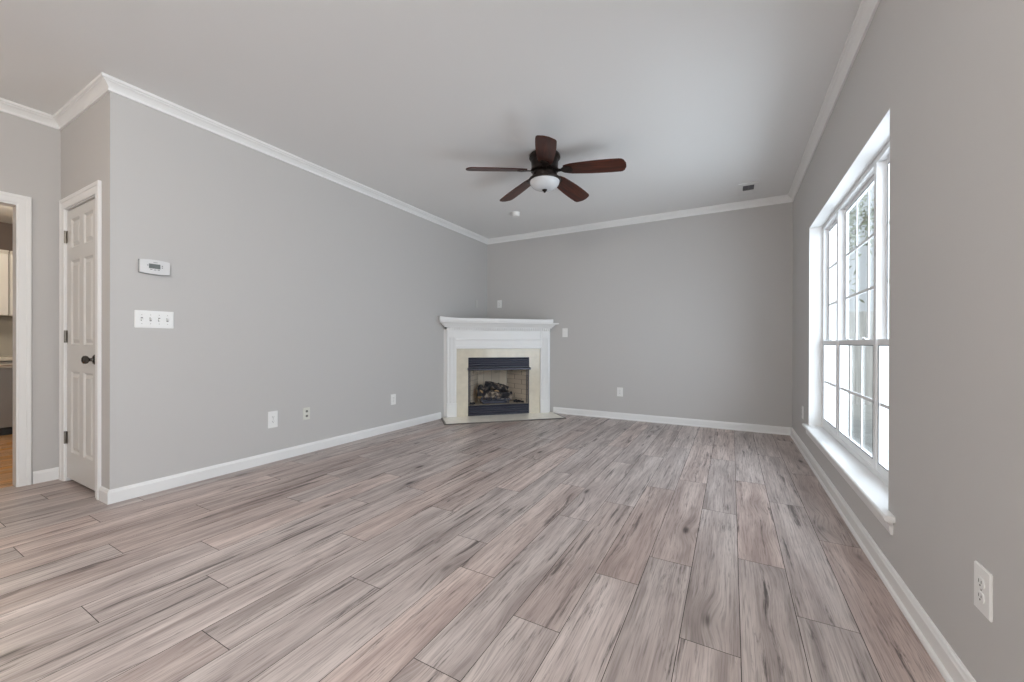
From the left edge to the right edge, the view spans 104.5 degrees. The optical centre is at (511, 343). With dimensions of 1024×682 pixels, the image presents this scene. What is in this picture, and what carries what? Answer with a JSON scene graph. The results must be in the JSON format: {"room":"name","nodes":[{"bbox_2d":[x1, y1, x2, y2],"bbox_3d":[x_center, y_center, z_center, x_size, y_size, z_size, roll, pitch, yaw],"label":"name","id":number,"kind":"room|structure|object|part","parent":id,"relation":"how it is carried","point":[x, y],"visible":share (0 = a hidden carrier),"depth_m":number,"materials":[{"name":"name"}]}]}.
{"room":"empty living room","nodes":[
{"label":"empty living room","id":0,"kind":"room"},
{"bbox_2d":[0,222,12,316],"bbox_3d":[-6.413,-0.343,4.064,0.120,2.700,4.300,0,0,29],"label":"wall","id":1,"kind":"structure","parent":0,"point":[6,229],"depth_m":4.70,"materials":[{"name":"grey paint"}]},
{"bbox_2d":[0,249,8,315],"bbox_3d":[-6.067,-0.689,4.203,0.345,0.735,0.870,0,0,29],"label":"upper cabinet","id":2,"kind":"object","parent":1,"relation":"attached to","point":[3,253],"visible":1,"depth_m":4.48,"materials":[{"name":"white paint"}]},
{"bbox_3d":[-5.934,-1.039,4.130,0.044,0.035,0.870,0,0,29],"label":"cornice","id":3,"kind":"part","parent":2,"relation":"part of","materials":[{"name":"white paint"}]},
{"bbox_2d":[0,317,12,355],"bbox_3d":[-5.982,-0.086,4.705,0.013,0.462,1.880,0,0,29],"label":"backsplash","id":4,"kind":"structure","parent":1,"relation":"attached to","point":[6,323],"depth_m":4.69,"materials":[{"name":"beige tile"}]},
{"bbox_2d":[7,251,12,316],"bbox_3d":[-5.641,-0.690,4.973,0.345,0.735,0.870,0,0,29],"label":"upper cabinet","id":5,"kind":"object","parent":1,"relation":"attached to","point":[10,255],"visible":0.12,"depth_m":4.53,"materials":[{"name":"white paint"}]},
{"bbox_3d":[-5.622,-0.669,4.715,0.026,0.686,0.431,0,0,29],"label":"door","id":6,"kind":"part","parent":5,"relation":"part of","materials":[{"name":"white paint"}]},
{"bbox_2d":[0,205,12,223],"bbox_3d":[-5.046,-1.458,3.307,2.999,0.060,4.300,0,0,29],"label":"ceiling","id":7,"kind":"structure","parent":0,"point":[6,212],"depth_m":4.39,"materials":[{"name":"white paint"}]},
{"bbox_2d":[0,111,60,483],"bbox_3d":[-4.256,-0.333,1.550,0.090,2.700,3.590,0,0,29],"label":"wall","id":8,"kind":"structure","parent":0,"point":[30,152],"depth_m":2.91,"materials":[{"name":"grey paint"}]},
{"bbox_2d":[0,191,31,486],"bbox_3d":[-3.745,-0.019,2.459,0.112,2.070,0.974,0,0,29],"label":"door frame","id":9,"kind":"structure","parent":8,"relation":"in","point":[22,205],"depth_m":2.83,"materials":[{"name":"white paint"}]},
{"bbox_2d":[0,98,60,130],"bbox_3d":[-4.220,-1.644,1.461,0.052,0.076,3.470,0,0,29],"label":"crown molding","id":10,"kind":"structure","parent":8,"relation":"attached to","point":[6,106],"depth_m":2.83,"materials":[{"name":"white paint"}]},
{"bbox_2d":[33,467,58,483],"bbox_3d":[-4.243,0.972,1.474,0.014,0.088,3.470,0,0,29],"label":"baseboard","id":11,"kind":"structure","parent":8,"relation":"attached to","point":[40,476],"depth_m":2.92,"materials":[{"name":"white paint"}]},
{"bbox_2d":[61,98,102,485],"bbox_3d":[-3.006,-0.332,2.841,0.847,2.700,0.120,0,0,29],"label":"wall","id":12,"kind":"structure","parent":0,"point":[82,139],"depth_m":2.73,"materials":[{"name":"grey paint"}]},
{"bbox_2d":[59,180,101,499],"bbox_3d":[-3.013,-0.025,2.811,0.782,2.083,0.179,0,0,29],"label":"door","id":13,"kind":"structure","parent":12,"relation":"in","point":[80,212],"depth_m":2.79,"materials":[{"name":"white paint"}]},
{"bbox_3d":[-3.017,0.007,2.804,0.611,1.962,0.036,0,0,29],"label":"panel","id":14,"kind":"part","parent":13,"relation":"part of","materials":[{"name":"white paint"}]},
{"bbox_3d":[-2.814,0.107,2.635,0.066,0.066,0.063,0,0,29],"label":"knob","id":15,"kind":"part","parent":13,"relation":"part of","materials":[{"name":"grey metal"}]},
{"bbox_2d":[53,72,109,129],"bbox_3d":[-2.969,-1.643,2.722,1.019,0.076,0.052,0,0,29],"label":"crown molding","id":16,"kind":"structure","parent":12,"relation":"attached to","point":[97,88],"depth_m":2.69,"materials":[{"name":"white paint"}]},
{"bbox_2d":[58,470,108,504],"bbox_3d":[-2.983,0.973,2.752,0.981,0.088,0.014,0,0,29],"label":"baseboard","id":17,"kind":"structure","parent":12,"relation":"attached to","point":[103,492],"depth_m":2.55,"materials":[{"name":"white paint"}]},
{"bbox_2d":[103,92,486,489],"bbox_3d":[-1.503,-0.331,4.557,0.120,2.700,4.578,0,0,29],"label":"wall","id":18,"kind":"structure","parent":0,"point":[289,289],"depth_m":3.24,"materials":[{"name":"grey paint"}]},
{"bbox_2d":[134,310,173,328],"bbox_3d":[-2.446,-0.165,2.711,0.018,0.117,0.209,0,0,29],"label":"light switch","id":19,"kind":"object","parent":18,"relation":"attached to","point":[142,318],"visible":1,"depth_m":2.70,"materials":[{"name":"white plastic"}]},
{"bbox_2d":[138,259,169,275],"bbox_3d":[-2.441,-0.521,2.708,0.028,0.100,0.164,0,0,29],"label":"thermostat","id":20,"kind":"object","parent":18,"relation":"attached to","point":[147,266],"visible":1,"depth_m":2.70,"materials":[{"name":"grey plastic"}]},
{"bbox_2d":[268,411,277,427],"bbox_3d":[-2.061,0.653,3.422,0.008,0.142,0.082,0,0,29],"label":"wall outlet","id":21,"kind":"object","parent":18,"relation":"attached to","point":[273,415],"visible":1,"depth_m":3.42,"materials":[{"name":"white plastic"}]},
{"bbox_2d":[108,412,440,504],"bbox_3d":[-1.766,0.975,3.953,0.014,0.088,3.294,0,0,29],"label":"baseboard","id":22,"kind":"structure","parent":18,"relation":"attached to","point":[119,494],"depth_m":3.22,"materials":[{"name":"white paint"}]},
{"bbox_2d":[102,72,487,244],"bbox_3d":[-1.466,-1.642,4.438,0.052,0.076,4.510,0,0,29],"label":"crown molding","id":23,"kind":"structure","parent":18,"relation":"attached to","point":[119,87],"depth_m":3.28,"materials":[{"name":"white paint"}]},
{"bbox_2d":[303,407,309,419],"bbox_3d":[-1.909,0.650,3.691,0.014,0.112,0.068,0,0,29],"label":"cable jack plate","id":24,"kind":"object","parent":18,"relation":"attached to","point":[306,411],"visible":1,"depth_m":3.69,"materials":[{"name":"white plastic"}]},
{"bbox_2d":[391,394,395,404],"bbox_3d":[-1.387,0.652,4.640,0.008,0.122,0.078,0,0,29],"label":"wall outlet","id":25,"kind":"object","parent":18,"relation":"attached to","point":[393,396],"visible":1,"depth_m":4.64,"materials":[{"name":"white plastic"}]},
{"bbox_2d":[0,0,861,238],"bbox_3d":[-2.368,-1.741,2.938,8.600,0.120,8.248,0,0,29],"label":"ceiling","id":26,"kind":"structure","parent":0,"point":[699,100],"depth_m":2.52,"materials":[{"name":"white paint"}]},
{"bbox_2d":[512,211,519,217],"bbox_3d":[0.049,-1.651,5.071,0.102,0.054,0.102,0,0,29],"label":"smoke detector","id":27,"kind":"object","parent":26,"relation":"attached to","point":[515,214],"visible":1,"depth_m":5.03,"materials":[{"name":"white plastic"}]},
{"bbox_2d":[466,135,625,201],"bbox_3d":[0.332,-1.507,3.525,1.324,0.334,1.336,0,0,29],"label":"ceiling fan","id":28,"kind":"object","parent":26,"relation":"hanging from","point":[544,159],"visible":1,"depth_m":3.42,"materials":[{"name":"brown wood"}]},
{"bbox_3d":[-0.133,-1.500,3.415,0.527,0.009,0.164,-5,15,-14],"label":"blade","id":29,"kind":"part","parent":28,"relation":"part of","materials":[{"name":"brown wood"}]},
{"bbox_3d":[0.058,-1.500,3.892,0.164,0.009,0.527,-16,4,-32],"label":"blade","id":30,"kind":"part","parent":28,"relation":"part of","materials":[{"name":"brown wood"}]},
{"bbox_3d":[0.290,-1.403,3.522,0.262,0.072,0.262,0,0,29],"label":"lamp shade","id":31,"kind":"part","parent":28,"relation":"part of","materials":[{"name":"white glass"}]},
{"bbox_3d":[0.261,-1.498,3.086,0.164,0.009,0.527,14,6,2],"label":"blade","id":32,"kind":"part","parent":28,"relation":"part of","materials":[{"name":"brown wood"}]},
{"bbox_3d":[0.570,-1.499,3.857,0.164,0.009,0.527,-17,-16,37],"label":"blade","id":33,"kind":"part","parent":28,"relation":"part of","materials":[{"name":"brown wood"}]},
{"bbox_3d":[0.695,-1.498,3.359,0.527,0.009,0.164,6,-12,22],"label":"blade","id":34,"kind":"part","parent":28,"relation":"part of","materials":[{"name":"brown wood"}]},
{"bbox_2d":[738,181,759,195],"bbox_3d":[2.541,-1.664,4.268,0.196,0.011,0.370,0,0,29],"label":"ceiling vent","id":35,"kind":"object","parent":26,"relation":"in","point":[749,188],"visible":1,"depth_m":4.24,"materials":[{"name":"white metal"}]},
{"bbox_2d":[0,414,945,681],"bbox_3d":[-2.342,1.094,2.981,8.220,0.150,7.948,0,0,29],"label":"floor","id":36,"kind":"structure","parent":0,"point":[575,548],"depth_m":1.80,"materials":[{"name":"wood"}]},
{"bbox_2d":[0,361,12,435],"bbox_3d":[-5.737,0.601,4.490,0.496,0.814,0.594,0,0,29],"label":"dishwasher","id":37,"kind":"object","parent":36,"relation":"on","point":[6,367],"visible":0.21,"depth_m":4.37,"materials":[{"name":"grey metal"}]},
{"bbox_2d":[441,412,565,424],"bbox_3d":[-0.116,1.014,5.413,1.648,0.013,0.479,0,0,-16],"label":"hearth","id":38,"kind":"object","parent":36,"relation":"on","point":[524,416],"visible":1,"depth_m":5.35,"materials":[{"name":"stone"}]},
{"bbox_2d":[439,316,558,417],"bbox_3d":[-0.216,0.320,5.774,1.705,1.375,0.562,0,0,-16],"label":"fireplace","id":39,"kind":"object","parent":38,"relation":"on","point":[517,351],"visible":0.99,"depth_m":5.64,"materials":[{"name":"white paint"}]},
{"bbox_3d":[-0.607,0.606,5.530,0.007,0.516,0.020,0,0,-16],"label":"trim","id":40,"kind":"part","parent":39,"relation":"part of","materials":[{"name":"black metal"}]},
{"bbox_2d":[476,381,512,403],"bbox_3d":[-0.271,0.705,5.799,0.516,0.314,0.282,0,0,-16],"label":"log","id":41,"kind":"object","parent":39,"relation":"in","point":[500,391],"visible":1,"depth_m":5.73,"materials":[{"name":"brown wood"}]},
{"bbox_2d":[470,399,523,404],"bbox_3d":[-0.227,0.842,5.742,0.813,0.047,0.157,0,0,-16],"label":"rock","id":42,"kind":"object","parent":39,"relation":"in","point":[515,400],"visible":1,"depth_m":5.79,"materials":[{"name":"grey stone"}]},
{"bbox_3d":[-0.166,-0.254,5.595,1.652,0.060,0.125,0,0,-16],"label":"bed moulding","id":43,"kind":"part","parent":39,"relation":"part of","materials":[{"name":"white paint"}]},
{"bbox_2d":[439,316,558,324],"bbox_3d":[-0.158,-0.325,5.579,1.705,0.084,0.158,0,0,-16],"label":"mantel shelf","id":44,"kind":"object","parent":39,"relation":"attached to","point":[444,320],"depth_m":5.48,"materials":[{"name":"white paint"}]},
{"bbox_2d":[467,367,530,370],"bbox_3d":[-0.174,0.355,5.620,0.916,0.036,0.054,0,0,-16],"label":"hood","id":45,"kind":"object","parent":39,"relation":"attached to","point":[468,368],"depth_m":5.61,"materials":[{"name":"black metal"}]},
{"bbox_3d":[0.240,0.607,5.773,0.007,0.516,0.020,0,0,-16],"label":"trim","id":46,"kind":"part","parent":39,"relation":"part of","materials":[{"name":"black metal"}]},
{"bbox_3d":[-5.443,0.600,5.070,0.448,0.814,0.680,0,0,29],"label":"base cabinet","id":47,"kind":"object","parent":36,"relation":"on","visible":0},
{"bbox_2d":[0,356,12,360],"bbox_3d":[-5.748,0.166,4.576,0.549,0.040,1.880,0,0,29],"label":"countertop","id":48,"kind":"structure","parent":47,"relation":"on","point":[2,358],"depth_m":4.37,"materials":[{"name":"stone"}]},
{"bbox_2d":[487,202,792,426],"bbox_3d":[1.493,-0.325,5.446,4.263,2.700,0.120,0,0,29],"label":"wall","id":49,"kind":"structure","parent":0,"point":[691,316],"depth_m":5.10,"materials":[{"name":"grey paint"}]},
{"bbox_2d":[497,300,501,307],"bbox_3d":[-0.201,-0.631,6.310,0.078,0.122,0.008,0,0,29],"label":"wall outlet","id":50,"kind":"object","parent":49,"relation":"attached to","point":[499,302],"visible":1,"depth_m":6.31,"materials":[{"name":"white plastic"}]},
{"bbox_2d":[562,328,567,336],"bbox_3d":[0.770,-0.160,5.772,0.080,0.128,0.010,0,0,29],"label":"light switch","id":51,"kind":"object","parent":49,"relation":"attached to","point":[564,330],"visible":1,"depth_m":5.77,"materials":[{"name":"white plastic"}]},
{"bbox_2d":[617,387,622,396],"bbox_3d":[1.465,0.656,5.388,0.078,0.122,0.008,0,0,29],"label":"wall outlet","id":52,"kind":"object","parent":49,"relation":"attached to","point":[619,390],"visible":1,"depth_m":5.38,"materials":[{"name":"white plastic"}]},
{"bbox_2d":[488,195,791,243],"bbox_3d":[1.367,-1.637,5.417,4.063,0.076,0.052,0,0,29],"label":"crown molding","id":53,"kind":"structure","parent":49,"relation":"attached to","point":[781,199],"depth_m":5.16,"materials":[{"name":"white paint"}]},
{"bbox_2d":[553,407,791,434],"bbox_3d":[1.876,0.982,5.151,2.900,0.088,0.025,0,0,29],"label":"baseboard","id":54,"kind":"structure","parent":49,"relation":"attached to","point":[768,429],"depth_m":5.01,"materials":[{"name":"white paint"}]},
{"bbox_2d":[792,0,1023,681],"bbox_3d":[1.274,-0.243,0.854,0.200,2.850,8.128,0,0,29],"label":"wall","id":55,"kind":"structure","parent":0,"point":[949,74],"depth_m":1.25,"materials":[{"name":"grey paint"}]},
{"bbox_2d":[788,0,880,201],"bbox_3d":[1.215,-1.630,1.000,0.052,0.076,7.928,0,0,29],"label":"crown molding","id":56,"kind":"structure","parent":55,"relation":"attached to","point":[866,11],"depth_m":2.45,"materials":[{"name":"white paint"}]},
{"bbox_2d":[802,108,894,534],"bbox_3d":[2.186,-0.109,2.593,0.190,1.836,2.214,0,0,29],"label":"window","id":57,"kind":"structure","parent":55,"relation":"in","point":[866,473],"depth_m":2.55,"materials":[{"name":"white paint"}]},
{"bbox_3d":[2.577,0.333,3.203,0.022,0.716,0.528,0,0,29],"label":"sash","id":58,"kind":"part","parent":57,"relation":"part of","materials":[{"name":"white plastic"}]},
{"bbox_2d":[825,345,835,422],"bbox_3d":[2.576,0.326,3.203,0.006,0.630,0.470,0,0,29],"label":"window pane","id":59,"kind":"object","parent":57,"relation":"attached to","point":[830,383],"depth_m":3.26,"materials":[{"name":"clear glass"}]},
{"bbox_3d":[2.607,-0.491,3.186,0.018,1.004,0.528,0,0,29],"label":"sash","id":60,"kind":"part","parent":57,"relation":"part of","materials":[{"name":"white plastic"}]},
{"bbox_2d":[829,224,836,339],"bbox_3d":[2.605,-0.490,3.187,0.006,0.938,0.470,0,0,29],"label":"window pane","id":61,"kind":"object","parent":57,"relation":"attached to","point":[833,226],"depth_m":3.39,"materials":[{"name":"clear glass"}]},
{"bbox_3d":[2.242,-0.149,2.562,0.058,1.746,2.036,0,0,29],"label":"frame","id":62,"kind":"part","parent":57,"relation":"part of","materials":[{"name":"white plastic"}]},
{"bbox_3d":[2.224,0.334,2.564,0.022,0.716,0.848,0,0,29],"label":"sash","id":63,"kind":"part","parent":57,"relation":"part of","materials":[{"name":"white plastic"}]},
{"bbox_2d":[841,345,872,447],"bbox_3d":[2.223,0.327,2.564,0.006,0.630,0.790,0,0,29],"label":"grille","id":64,"kind":"object","parent":57,"relation":"attached to","point":[844,435],"depth_m":2.67,"materials":[{"name":"white plastic"}]},
{"bbox_3d":[2.254,-0.490,2.547,0.018,1.004,0.848,0,0,29],"label":"sash","id":65,"kind":"part","parent":57,"relation":"part of","materials":[{"name":"white plastic"}]},
{"bbox_2d":[846,187,873,339],"bbox_3d":[2.251,-0.489,2.549,0.006,0.938,0.790,0,0,29],"label":"window pane","id":66,"kind":"object","parent":57,"relation":"attached to","point":[863,192],"depth_m":2.66,"materials":[{"name":"clear glass"}]},
{"bbox_3d":[1.874,0.334,1.931,0.022,0.716,0.514,0,0,29],"label":"sash","id":67,"kind":"part","parent":57,"relation":"part of","materials":[{"name":"white plastic"}]},
{"bbox_2d":[881,403,888,408],"bbox_3d":[1.873,0.327,1.932,0.006,0.630,0.456,0,0,29],"label":"grille","id":68,"kind":"object","parent":57,"relation":"attached to","point":[883,405],"depth_m":2.08,"materials":[{"name":"white plastic"}]},
{"bbox_3d":[1.904,-0.490,1.915,0.018,1.004,0.514,0,0,29],"label":"sash","id":69,"kind":"part","parent":57,"relation":"part of","materials":[{"name":"white plastic"}]},
{"bbox_2d":[790,428,975,681],"bbox_3d":[1.220,0.987,0.998,0.025,0.088,7.928,0,0,29],"label":"baseboard","id":70,"kind":"structure","parent":55,"relation":"attached to","point":[950,666],"depth_m":1.58,"materials":[{"name":"white paint"}]},
{"bbox_2d":[974,560,992,621],"bbox_3d":[1.273,0.667,1.074,0.008,0.126,0.082,0,0,29],"label":"wall outlet","id":71,"kind":"object","parent":55,"relation":"attached to","point":[983,579],"visible":1,"depth_m":1.06,"materials":[{"name":"white plastic"}]},
{"bbox_2d":[977,590,984,603],"bbox_3d":[1.270,0.687,1.075,0.003,0.028,0.034,0,0,29],"label":"receptacle","id":72,"kind":"object","parent":71,"relation":"attached to","point":[980,593],"depth_m":1.07,"materials":[{"name":"white plastic"}]},
{"bbox_2d":[977,576,984,589],"bbox_3d":[1.270,0.648,1.075,0.003,0.028,0.034,0,0,29],"label":"receptacle","id":73,"kind":"object","parent":71,"relation":"attached to","point":[980,579],"depth_m":1.07,"materials":[{"name":"white plastic"}]},
{"label":"outside","id":74,"kind":"structure","parent":0,"visible":0},
{"bbox_2d":[848,372,872,450],"bbox_3d":[12.714,1.315,4.393,42.000,0.180,60.000,0,0,29],"label":"ground","id":75,"kind":"structure","parent":74,"point":[855,408],"depth_m":6.06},
{"bbox_2d":[848,433,871,453],"bbox_3d":[2.395,1.192,2.104,0.560,0.019,14.000,0,0,29],"label":"path","id":76,"kind":"structure","parent":75,"relation":"on","point":[852,437],"depth_m":4.70,"materials":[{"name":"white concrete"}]},
{"bbox_2d":[848,311,873,404],"bbox_3d":[9.294,0.253,6.605,8.168,1.920,0.160,0,0,29],"label":"fence","id":77,"kind":"object","parent":75,"relation":"on","point":[861,331],"visible":0.06,"depth_m":7.84,"materials":[{"name":"white"}]},
{"bbox_2d":[849,185,873,302],"bbox_3d":[8.442,-2.413,10.369,4.472,7.279,4.221,0,0,29],"label":"tree","id":78,"kind":"object","parent":75,"relation":"on","point":[852,218],"visible":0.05,"depth_m":9.71,"materials":[{"name":"green plant"}]}
]}

